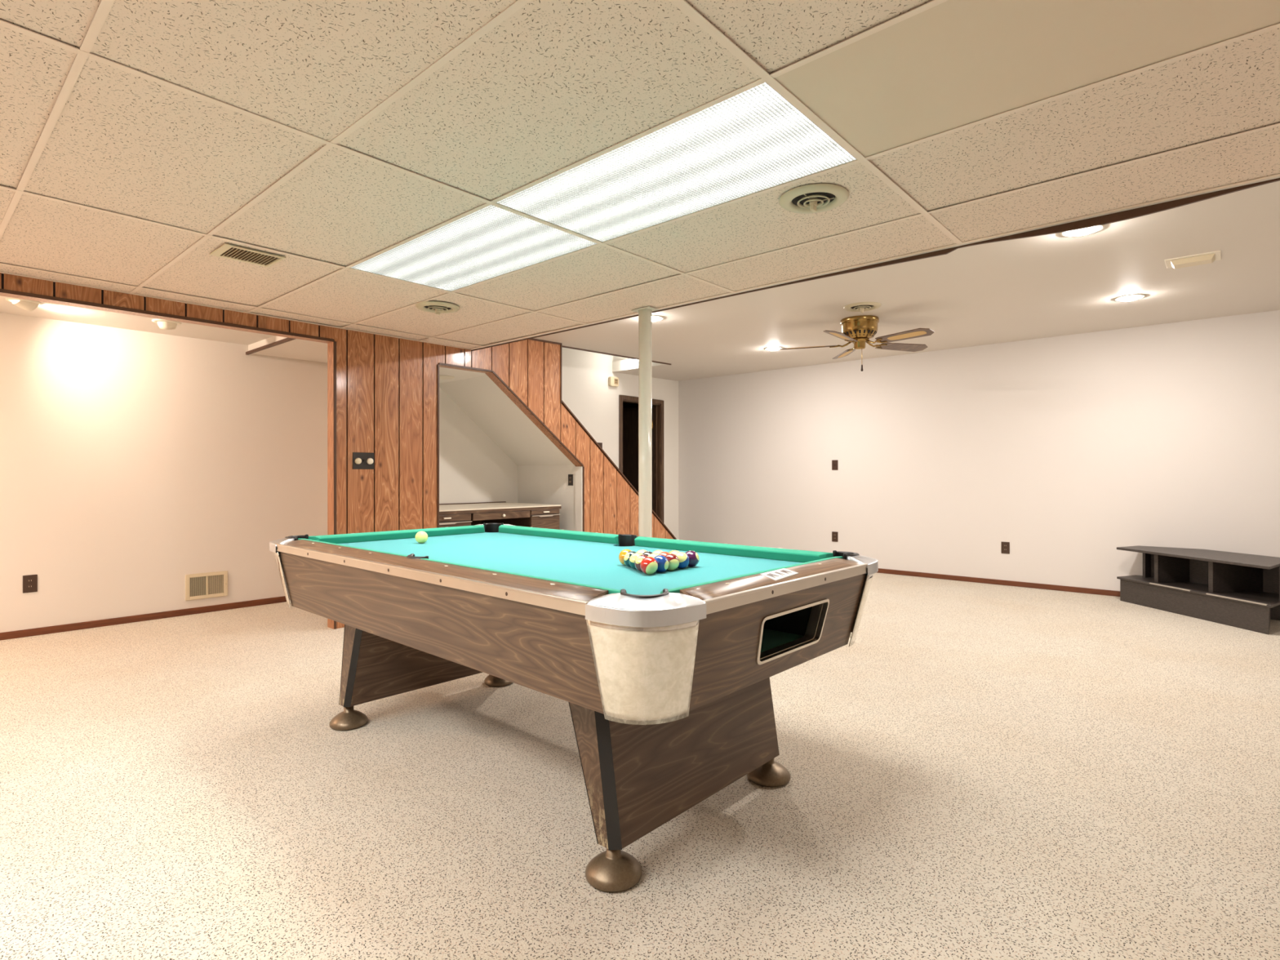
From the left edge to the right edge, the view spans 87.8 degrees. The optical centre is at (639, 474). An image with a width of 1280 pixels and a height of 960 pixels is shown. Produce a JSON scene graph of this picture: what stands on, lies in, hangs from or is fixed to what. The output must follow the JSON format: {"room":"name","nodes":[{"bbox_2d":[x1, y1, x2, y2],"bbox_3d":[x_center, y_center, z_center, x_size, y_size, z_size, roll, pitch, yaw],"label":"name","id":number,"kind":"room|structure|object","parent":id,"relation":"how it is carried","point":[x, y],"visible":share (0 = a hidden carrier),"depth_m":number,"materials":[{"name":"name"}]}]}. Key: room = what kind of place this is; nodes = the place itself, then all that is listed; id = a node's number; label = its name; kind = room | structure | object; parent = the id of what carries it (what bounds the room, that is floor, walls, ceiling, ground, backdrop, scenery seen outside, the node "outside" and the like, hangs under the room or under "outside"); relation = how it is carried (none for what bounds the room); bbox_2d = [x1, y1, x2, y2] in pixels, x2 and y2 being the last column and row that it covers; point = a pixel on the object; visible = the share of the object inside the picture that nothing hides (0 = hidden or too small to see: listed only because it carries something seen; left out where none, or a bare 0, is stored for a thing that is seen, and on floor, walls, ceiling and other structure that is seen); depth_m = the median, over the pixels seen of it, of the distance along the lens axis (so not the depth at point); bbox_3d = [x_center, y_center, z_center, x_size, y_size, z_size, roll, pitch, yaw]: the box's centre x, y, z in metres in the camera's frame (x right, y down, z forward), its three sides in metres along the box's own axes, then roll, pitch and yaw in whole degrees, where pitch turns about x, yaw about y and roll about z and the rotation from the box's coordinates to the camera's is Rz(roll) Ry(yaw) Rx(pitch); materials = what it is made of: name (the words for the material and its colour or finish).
{"room":"basement game room","nodes":[
{"label":"basement game room","id":0,"kind":"room"},
{"bbox_2d":[0,312,327,632],"bbox_3d":[-4.877,-0.050,3.783,0.100,2.300,6.400,0,0,42],"label":"wall","id":1,"kind":"structure","parent":0,"point":[133,463],"depth_m":5.00,"materials":[{"name":"beige paint"}]},
{"bbox_2d":[22,574,37,593],"bbox_3d":[-4.146,0.743,4.525,0.009,0.118,0.074,0,0,42],"label":"wall outlet","id":2,"kind":"object","parent":1,"relation":"attached to","point":[30,581],"visible":1,"depth_m":4.52,"materials":[{"name":"brown plastic"}]},
{"bbox_2d":[26,578,33,582],"bbox_3d":[-4.144,0.723,4.523,0.003,0.027,0.034,0,0,42],"label":"socket","id":3,"kind":"object","parent":2,"relation":"attached to","point":[28,580],"depth_m":4.52,"materials":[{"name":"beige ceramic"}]},
{"bbox_2d":[26,584,33,588],"bbox_3d":[-4.144,0.763,4.523,0.003,0.027,0.034,0,0,42],"label":"socket","id":4,"kind":"object","parent":2,"relation":"attached to","point":[28,586],"depth_m":4.52,"materials":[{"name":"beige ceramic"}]},
{"bbox_2d":[0,595,286,639],"bbox_3d":[-4.848,1.075,3.731,0.012,0.050,6.360,0,0,42],"label":"baseboard","id":5,"kind":"structure","parent":1,"relation":"attached to","point":[100,623],"depth_m":4.95,"materials":[{"name":"brown wood"}]},
{"bbox_2d":[185,570,227,600],"bbox_3d":[-3.448,0.885,5.303,0.024,0.203,0.292,0,0,42],"label":"air vent","id":6,"kind":"object","parent":1,"relation":"in","point":[208,584],"visible":1,"depth_m":5.30,"materials":[{"name":"beige metal"}]},
{"bbox_2d":[245,337,295,355],"bbox_3d":[-2.800,-1.005,5.117,1.242,0.022,0.019,0,0,42],"label":"trim","id":7,"kind":"structure","parent":1,"relation":"attached to","point":[286,340],"depth_m":5.18,"materials":[{"name":"brown wood"}]},
{"bbox_2d":[0,272,412,363],"bbox_3d":[-4.412,-1.104,3.371,1.342,0.192,6.400,0,0,42],"label":"ceiling","id":8,"kind":"structure","parent":0,"point":[301,349],"depth_m":4.91,"materials":[{"name":"beige paint"}]},
{"bbox_2d":[5,297,42,311],"bbox_3d":[-3.822,-1.086,4.131,0.170,0.129,0.170,0,0,42],"label":"light","id":9,"kind":"object","parent":8,"relation":"attached to","point":[26,304],"visible":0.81,"depth_m":4.11,"materials":[{"name":"beige plastic"}]},
{"bbox_2d":[151,319,181,329],"bbox_3d":[-3.331,-1.076,4.685,0.170,0.122,0.170,0,0,42],"label":"light","id":10,"kind":"object","parent":8,"relation":"attached to","point":[163,324],"visible":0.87,"depth_m":4.66,"materials":[{"name":"beige plastic"}]},
{"bbox_2d":[0,272,674,629],"bbox_3d":[-2.678,-0.073,4.243,0.100,2.347,10.004,0,0,42],"label":"wall","id":11,"kind":"structure","parent":0,"point":[386,386],"depth_m":5.08,"materials":[{"name":"brown wood"}]},
{"bbox_2d":[0,288,336,629],"bbox_3d":[-4.057,0.070,2.601,0.010,2.061,5.716,0,0,42],"label":"trim","id":12,"kind":"structure","parent":11,"relation":"attached to","point":[3,291],"depth_m":4.26,"materials":[{"name":"brown wood"}]},
{"bbox_2d":[352,452,373,469],"bbox_3d":[-2.025,-0.100,4.886,0.025,0.122,0.162,0,0,42],"label":"dimmer switch","id":13,"kind":"object","parent":11,"relation":"attached to","point":[361,460],"visible":1,"depth_m":4.88,"materials":[{"name":"grey plastic"}]},
{"bbox_2d":[436,362,584,531],"bbox_3d":[-1.089,0.101,5.954,0.010,1.999,1.624,0,0,42],"label":"trim","id":14,"kind":"structure","parent":11,"relation":"attached to","point":[439,363],"depth_m":5.47,"materials":[{"name":"brown"}]},
{"bbox_2d":[528,338,561,344],"bbox_3d":[-1.074,-1.231,5.971,0.010,0.036,0.988,0,0,42],"label":"trim","id":15,"kind":"structure","parent":11,"relation":"attached to","point":[536,340],"depth_m":6.19,"materials":[{"name":"brown wood"}]},
{"bbox_2d":[560,342,561,403],"bbox_3d":[-0.751,-0.964,6.336,0.010,0.572,0.012,0,0,42],"label":"trim","id":16,"kind":"structure","parent":11,"relation":"attached to","point":[561,343],"depth_m":6.33,"materials":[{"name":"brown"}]},
{"bbox_2d":[561,345,671,364],"bbox_3d":[-0.232,-1.271,7.072,0.016,0.067,1.777,0,0,42],"label":"trim","id":17,"kind":"structure","parent":11,"relation":"attached to","point":[562,345],"depth_m":6.96,"materials":[{"name":"brown"}]},
{"bbox_2d":[560,400,676,539],"bbox_3d":[-0.062,0.197,7.187,0.114,1.806,2.200,0,0,42],"label":"trim","id":18,"kind":"structure","parent":11,"relation":"attached to","point":[565,406],"depth_m":6.83,"materials":[{"name":"brown wood"}]},
{"bbox_2d":[439,366,573,466],"bbox_3d":[-1.535,-0.500,6.301,0.918,0.919,1.800,0,0,42],"label":"ceiling","id":19,"kind":"structure","parent":0,"point":[474,393],"depth_m":6.52,"materials":[{"name":"paint"}]},
{"bbox_2d":[439,374,454,379],"bbox_3d":[-1.784,-0.878,6.026,0.200,0.014,0.200,0,0,42],"label":"disc","id":20,"kind":"object","parent":19,"relation":"attached to","point":[441,376],"visible":0.69,"depth_m":5.99,"materials":[{"name":"beige plastic"}]},
{"bbox_2d":[444,345,629,361],"bbox_3d":[-0.935,-1.800,6.918,0.998,1.600,3.120,0,0,42],"label":"wall","id":21,"kind":"structure","parent":0,"point":[615,357],"depth_m":8.29,"materials":[{"name":"paint"}]},
{"bbox_2d":[517,465,582,531],"bbox_3d":[-0.928,0.470,6.914,1.015,1.260,0.076,0,0,42],"label":"wall","id":22,"kind":"structure","parent":0,"point":[536,484],"depth_m":6.80,"materials":[{"name":"paint"}]},
{"bbox_2d":[568,474,573,485],"bbox_3d":[-0.696,0.055,6.665,0.070,0.112,0.009,0,0,42],"label":"wall outlet","id":23,"kind":"object","parent":22,"relation":"attached to","point":[570,476],"visible":1,"depth_m":6.66,"materials":[{"name":"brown plastic"}]},
{"bbox_2d":[439,346,678,539],"bbox_3d":[-1.005,-0.700,7.668,0.100,3.600,4.551,0,0,42],"label":"wall","id":24,"kind":"structure","parent":0,"point":[473,468],"depth_m":7.82,"materials":[{"name":"paint"}]},
{"bbox_2d":[608,376,618,386],"bbox_3d":[-0.328,-1.159,8.319,0.051,0.118,0.148,0,0,42],"label":"door chime","id":25,"kind":"object","parent":24,"relation":"attached to","point":[613,381],"visible":1,"depth_m":8.29,"materials":[{"name":"beige plastic"}]},
{"bbox_2d":[618,395,663,522],"bbox_3d":[-0.269,0.045,9.013,0.818,2.109,0.879,0,0,42],"label":"door","id":26,"kind":"structure","parent":24,"relation":"in","point":[628,417],"depth_m":9.06,"materials":[{"name":"brown wood"}]},
{"bbox_2d":[622,402,638,408],"bbox_3d":[-0.575,-0.075,9.323,1.450,2.350,1.500,0,0,42],"label":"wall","id":27,"kind":"structure","parent":0,"point":[625,405],"depth_m":9.89,"materials":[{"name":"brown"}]},
{"bbox_2d":[612,358,666,372],"bbox_3d":[0.003,-1.349,8.039,0.918,0.130,0.018,0,0,42],"label":"wall","id":28,"kind":"structure","parent":0,"point":[617,366],"depth_m":8.23,"materials":[{"name":"paint"}]},
{"bbox_2d":[622,359,638,368],"bbox_3d":[-0.099,-1.350,8.065,0.220,0.100,0.078,0,0,42],"label":"lamp","id":29,"kind":"object","parent":28,"relation":"attached to","point":[631,363],"visible":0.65,"depth_m":8.05,"materials":[{"name":"white glass"}]},
{"bbox_2d":[0,572,1279,959],"bbox_3d":[-0.704,1.150,3.128,9.800,0.100,11.151,0,0,42],"label":"floor","id":30,"kind":"structure","parent":0,"point":[987,771],"depth_m":2.21,"materials":[{"name":"carpet"}]},
{"bbox_2d":[439,501,560,529],"bbox_3d":[-1.597,0.694,6.218,0.910,0.812,1.525,0,0,42],"label":"desk","id":31,"kind":"object","parent":30,"relation":"on","point":[460,514],"visible":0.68,"depth_m":6.18,"materials":[{"name":"beige laminate"}]},
{"bbox_2d":[269,523,878,892],"bbox_3d":[-0.407,0.686,2.666,2.336,0.826,1.288,0,0,42],"label":"pool table","id":32,"kind":"object","parent":30,"relation":"on","point":[664,677],"visible":0.98,"depth_m":1.99,"materials":[{"name":"brown wood"}]},
{"bbox_2d":[297,538,407,556],"bbox_3d":[-1.145,0.303,2.634,0.948,0.041,0.045,0,0,42],"label":"cushion","id":33,"kind":"object","parent":32,"relation":"on","point":[303,540],"depth_m":2.56,"materials":[{"name":"green fabric"}]},
{"bbox_2d":[308,524,484,543],"bbox_3d":[-1.179,0.303,3.372,0.045,0.041,0.946,0,0,42],"label":"cushion","id":34,"kind":"object","parent":32,"relation":"on","point":[351,538],"depth_m":3.31,"materials":[{"name":"green fabric"}]},
{"bbox_2d":[415,531,427,543],"bbox_3d":[-1.024,0.294,3.119,0.057,0.057,0.057,0,0,42],"label":"ball","id":35,"kind":"object","parent":32,"relation":"on","point":[421,537],"visible":1,"depth_m":3.10,"materials":[{"name":"yellow plastic"}]},
{"bbox_2d":[420,558,626,594],"bbox_3d":[-0.373,0.303,1.929,0.948,0.041,0.045,0,0,42],"label":"cushion","id":36,"kind":"object","parent":32,"relation":"on","point":[607,591],"depth_m":1.83,"materials":[{"name":"green fabric"}]},
{"bbox_2d":[498,524,618,544],"bbox_3d":[-0.441,0.303,3.404,0.948,0.041,0.045,0,0,42],"label":"cushion","id":37,"kind":"object","parent":32,"relation":"on","point":[583,536],"depth_m":3.34,"materials":[{"name":"green fabric"}]},
{"bbox_2d":[618,549,631,565],"bbox_3d":[-0.047,0.294,2.363,0.057,0.057,0.057,0,0,-23],"label":"ball","id":38,"kind":"object","parent":32,"relation":"on","point":[622,553],"visible":0.48,"depth_m":2.35,"materials":[{"name":"yellow plastic"}]},
{"bbox_2d":[623,551,635,567],"bbox_3d":[-0.028,0.294,2.309,0.057,0.057,0.057,0,0,-19],"label":"ball","id":39,"kind":"object","parent":32,"relation":"on","point":[626,558],"visible":0.49,"depth_m":2.29,"materials":[{"name":"white plastic"}]},
{"bbox_2d":[628,552,642,569],"bbox_3d":[-0.009,0.294,2.255,0.057,0.057,0.057,0,0,-24],"label":"ball","id":40,"kind":"object","parent":32,"relation":"on","point":[632,559],"visible":0.56,"depth_m":2.24,"materials":[{"name":"white plastic"}]},
{"bbox_2d":[634,555,648,572],"bbox_3d":[0.010,0.294,2.201,0.057,0.057,0.057,0,0,-22],"label":"ball","id":41,"kind":"object","parent":32,"relation":"on","point":[637,561],"visible":0.48,"depth_m":2.18,"materials":[{"name":"white plastic"}]},
{"bbox_2d":[636,549,646,554],"bbox_3d":[0.009,0.294,2.352,0.057,0.057,0.057,0,0,-27],"label":"ball","id":42,"kind":"object","parent":32,"relation":"on","point":[642,551],"visible":0.23,"depth_m":2.34,"materials":[{"name":"white plastic"}]},
{"bbox_2d":[642,551,653,555],"bbox_3d":[0.028,0.294,2.298,0.057,0.057,0.057,0,0,-27],"label":"ball","id":43,"kind":"object","parent":32,"relation":"on","point":[647,553],"visible":0.28,"depth_m":2.29,"materials":[{"name":"white plastic"}]},
{"bbox_2d":[640,556,657,574],"bbox_3d":[0.029,0.294,2.147,0.057,0.057,0.057,0,0,-27],"label":"ball","id":44,"kind":"object","parent":32,"relation":"on","point":[649,565],"visible":1,"depth_m":2.13,"materials":[{"name":"red plastic"}]},
{"bbox_2d":[648,553,658,557],"bbox_3d":[0.047,0.294,2.244,0.057,0.057,0.057,0,0,-25],"label":"ball","id":45,"kind":"object","parent":32,"relation":"on","point":[652,555],"visible":0.22,"depth_m":2.23,"materials":[{"name":"white plastic"}]},
{"bbox_2d":[653,550,663,554],"bbox_3d":[0.066,0.294,2.342,0.057,0.057,0.057,0,0,-20],"label":"ball","id":46,"kind":"object","parent":32,"relation":"on","point":[657,552],"visible":0.26,"depth_m":2.33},
{"bbox_2d":[653,555,668,572],"bbox_3d":[0.067,0.294,2.190,0.057,0.057,0.057,0,0,-26],"label":"ball","id":47,"kind":"object","parent":32,"relation":"on","point":[662,561],"visible":0.65,"depth_m":2.17,"materials":[{"name":"blue plastic"}]},
{"bbox_2d":[658,551,669,555],"bbox_3d":[0.085,0.294,2.288,0.057,0.057,0.057,0,0,-23],"label":"ball","id":48,"kind":"object","parent":32,"relation":"on","point":[664,553],"visible":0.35,"depth_m":2.28,"materials":[{"name":"plastic"}]},
{"bbox_2d":[664,553,679,570],"bbox_3d":[0.104,0.294,2.234,0.057,0.057,0.057,0,0,-26],"label":"ball","id":49,"kind":"object","parent":32,"relation":"on","point":[673,561],"visible":0.7,"depth_m":2.21,"materials":[{"name":"multicoloured plastic"}]},
{"bbox_2d":[669,550,679,554],"bbox_3d":[0.122,0.294,2.331,0.057,0.057,0.057,0,0,-23],"label":"ball","id":50,"kind":"object","parent":32,"relation":"on","point":[674,552],"visible":0.17,"depth_m":2.32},
{"bbox_2d":[675,551,689,568],"bbox_3d":[0.141,0.294,2.277,0.057,0.057,0.057,0,0,-20],"label":"ball","id":51,"kind":"object","parent":32,"relation":"on","point":[684,560],"visible":0.77,"depth_m":2.26,"materials":[{"name":"white plastic"}]},
{"bbox_2d":[684,550,699,567],"bbox_3d":[0.178,0.294,2.321,0.057,0.057,0.057,0,0,-29],"label":"ball","id":52,"kind":"object","parent":32,"relation":"on","point":[693,556],"visible":0.62,"depth_m":2.30,"materials":[{"name":"purple plastic"}]},
{"bbox_2d":[634,536,833,562],"bbox_3d":[0.330,0.303,2.699,0.948,0.041,0.045,0,0,42],"label":"cushion","id":53,"kind":"object","parent":32,"relation":"on","point":[786,555],"depth_m":2.64,"materials":[{"name":"green fabric"}]},
{"bbox_2d":[660,556,843,593],"bbox_3d":[0.364,0.303,1.961,0.045,0.041,0.946,0,0,42],"label":"cushion","id":54,"kind":"object","parent":32,"relation":"on","point":[681,589],"depth_m":1.84,"materials":[{"name":"green fabric"}]},
{"bbox_2d":[760,606,812,652],"bbox_3d":[0.281,0.439,2.078,0.428,0.178,0.446,0,0,42],"label":"tray","id":55,"kind":"object","parent":32,"relation":"on","point":[792,632],"depth_m":2.13,"materials":[{"name":"black plastic"}]},
{"bbox_2d":[631,306,659,537],"bbox_3d":[0.026,0.027,4.216,0.150,2.144,0.119,0,0,42],"label":"support pole","id":56,"kind":"object","parent":30,"relation":"on","point":[645,314],"visible":0.65,"depth_m":4.19,"materials":[{"name":"white metal"}]},
{"bbox_2d":[1116,545,1279,634],"bbox_3d":[4.524,0.864,5.244,0.667,0.472,1.340,0,0,-8],"label":"media stand","id":57,"kind":"object","parent":30,"relation":"on","point":[1234,589],"visible":1,"depth_m":5.06,"materials":[{"name":"black wood"}]},
{"bbox_2d":[1116,574,1279,608],"bbox_3d":[4.549,0.901,5.240,0.646,0.018,1.350,0,0,-6],"label":"shelf","id":58,"kind":"object","parent":57,"relation":"attached to","point":[1251,597],"depth_m":5.05,"materials":[{"name":"black wood"}]},
{"bbox_2d":[0,0,1279,349],"bbox_3d":[-1.082,-1.061,0.714,6.967,0.032,6.835,0,0,42],"label":"ceiling","id":59,"kind":"structure","parent":0,"point":[140,140],"depth_m":2.01,"materials":[{"name":"tile"}]},
{"bbox_2d":[209,243,285,267],"bbox_3d":[-1.873,-1.043,3.180,0.224,0.008,0.260,0,0,42],"label":"ceiling vent","id":60,"kind":"object","parent":59,"relation":"in","point":[233,252],"visible":1,"depth_m":3.17,"materials":[{"name":"beige metal"}]},
{"bbox_2d":[415,301,459,315],"bbox_3d":[-1.262,-1.025,4.156,0.264,0.052,0.264,0,0,42],"label":"ceiling vent","id":61,"kind":"object","parent":59,"relation":"in","point":[437,307],"visible":1,"depth_m":4.12,"materials":[{"name":"beige metal"}]},
{"bbox_2d":[349,204,597,291],"bbox_3d":[-0.830,-1.093,3.200,1.208,0.088,0.599,0,0,42],"label":"fluorescent light","id":62,"kind":"object","parent":59,"relation":"attached to","point":[491,242],"visible":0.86,"depth_m":3.13,"materials":[{"name":"white plastic"}]},
{"bbox_2d":[495,82,857,242],"bbox_3d":[0.083,-1.093,2.392,1.208,0.088,0.599,0,0,42],"label":"fluorescent light","id":63,"kind":"object","parent":59,"relation":"attached to","point":[753,140],"visible":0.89,"depth_m":2.29,"materials":[{"name":"white plastic"}]},
{"bbox_2d":[778,183,848,213],"bbox_3d":[0.658,-1.025,2.523,0.256,0.052,0.256,0,0,42],"label":"ceiling vent","id":64,"kind":"object","parent":59,"relation":"in","point":[814,197],"visible":1,"depth_m":2.50,"materials":[{"name":"beige metal"}]},
{"bbox_2d":[470,176,1279,350],"bbox_3d":[1.189,-1.138,3.280,6.967,0.184,0.018,0,0,42],"label":"wall","id":65,"kind":"structure","parent":0,"point":[1277,176],"depth_m":3.04,"materials":[{"name":"paint"}]},
{"bbox_2d":[471,177,1279,351],"bbox_3d":[1.200,-1.040,3.292,6.967,0.055,0.012,0,0,42],"label":"trim","id":66,"kind":"structure","parent":65,"relation":"attached to","point":[1144,211],"depth_m":2.79,"materials":[{"name":"brown wood"}]},
{"bbox_2d":[533,181,1279,381],"bbox_3d":[2.129,-1.330,5.184,8.085,0.200,4.116,0,0,42],"label":"ceiling","id":67,"kind":"structure","parent":0,"point":[1052,285],"depth_m":4.78,"materials":[{"name":"paint"}]},
{"bbox_2d":[652,315,663,321],"bbox_3d":[0.096,-1.234,5.298,0.190,0.024,0.190,0,0,42],"label":"recessed light","id":68,"kind":"object","parent":67,"relation":"in","point":[655,317],"visible":0.52,"depth_m":5.26,"materials":[{"name":"white glass"}]},
{"bbox_2d":[764,346,782,351],"bbox_3d":[1.359,-1.272,6.770,0.190,0.024,0.190,0,0,42],"label":"recessed light","id":69,"kind":"object","parent":67,"relation":"in","point":[771,348],"visible":0.95,"depth_m":6.73,"materials":[{"name":"beige plastic"}]},
{"bbox_2d":[779,315,934,371],"bbox_3d":[1.779,-1.056,5.409,1.234,0.428,1.200,0,0,42],"label":"ceiling fan","id":70,"kind":"object","parent":67,"relation":"attached to","point":[856,330],"visible":1,"depth_m":5.34,"materials":[{"name":"gold metal"}]},
{"bbox_2d":[843,302,881,312],"bbox_3d":[1.666,-1.239,4.989,0.270,0.052,0.270,0,0,42],"label":"ceiling vent","id":71,"kind":"object","parent":67,"relation":"in","point":[861,307],"visible":1,"depth_m":4.96,"materials":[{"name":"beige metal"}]},
{"bbox_2d":[1059,224,1104,236],"bbox_3d":[2.245,-1.234,3.381,0.190,0.024,0.190,0,0,42],"label":"recessed light","id":72,"kind":"object","parent":67,"relation":"in","point":[1086,231],"visible":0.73,"depth_m":3.37,"materials":[{"name":"white glass"}]},
{"bbox_2d":[1113,293,1146,301],"bbox_3d":[3.546,-1.272,4.821,0.190,0.024,0.190,0,0,42],"label":"recessed light","id":73,"kind":"object","parent":67,"relation":"in","point":[1135,296],"visible":1,"depth_m":4.79,"materials":[{"name":"beige plastic"}]},
{"bbox_2d":[1164,250,1221,268],"bbox_3d":[3.247,-1.249,3.910,0.250,0.035,0.200,0,0,42],"label":"ceiling vent","id":74,"kind":"object","parent":67,"relation":"in","point":[1208,257],"visible":1,"depth_m":3.87,"materials":[{"name":"beige plastic"}]},
{"bbox_2d":[678,310,1279,591],"bbox_3d":[3.526,-0.175,6.763,8.085,2.550,0.100,0,0,42],"label":"wall","id":75,"kind":"structure","parent":0,"point":[1069,451],"depth_m":6.58,"materials":[{"name":"paint"}]},
{"bbox_2d":[831,531,837,542],"bbox_3d":[2.281,0.729,7.792,0.074,0.115,0.009,0,0,42],"label":"wall outlet","id":76,"kind":"object","parent":75,"relation":"attached to","point":[834,535],"visible":1,"depth_m":7.79,"materials":[{"name":"brown plastic"}]},
{"bbox_2d":[831,460,837,470],"bbox_3d":[2.278,-0.110,7.789,0.074,0.116,0.018,0,0,42],"label":"light switch","id":77,"kind":"object","parent":75,"relation":"attached to","point":[834,463],"visible":1,"depth_m":7.79,"materials":[{"name":"brown plastic"}]},
{"bbox_2d":[877,568,1119,596],"bbox_3d":[3.526,1.075,6.688,7.985,0.050,0.012,0,0,42],"label":"baseboard","id":78,"kind":"structure","parent":75,"relation":"attached to","point":[1043,586],"depth_m":6.60,"materials":[{"name":"brown wood"}]},
{"bbox_2d":[1000,542,1009,553],"bbox_3d":[3.624,0.727,6.603,0.074,0.115,0.009,0,0,42],"label":"wall outlet","id":79,"kind":"object","parent":75,"relation":"attached to","point":[1005,546],"visible":1,"depth_m":6.60,"materials":[{"name":"brown plastic"}]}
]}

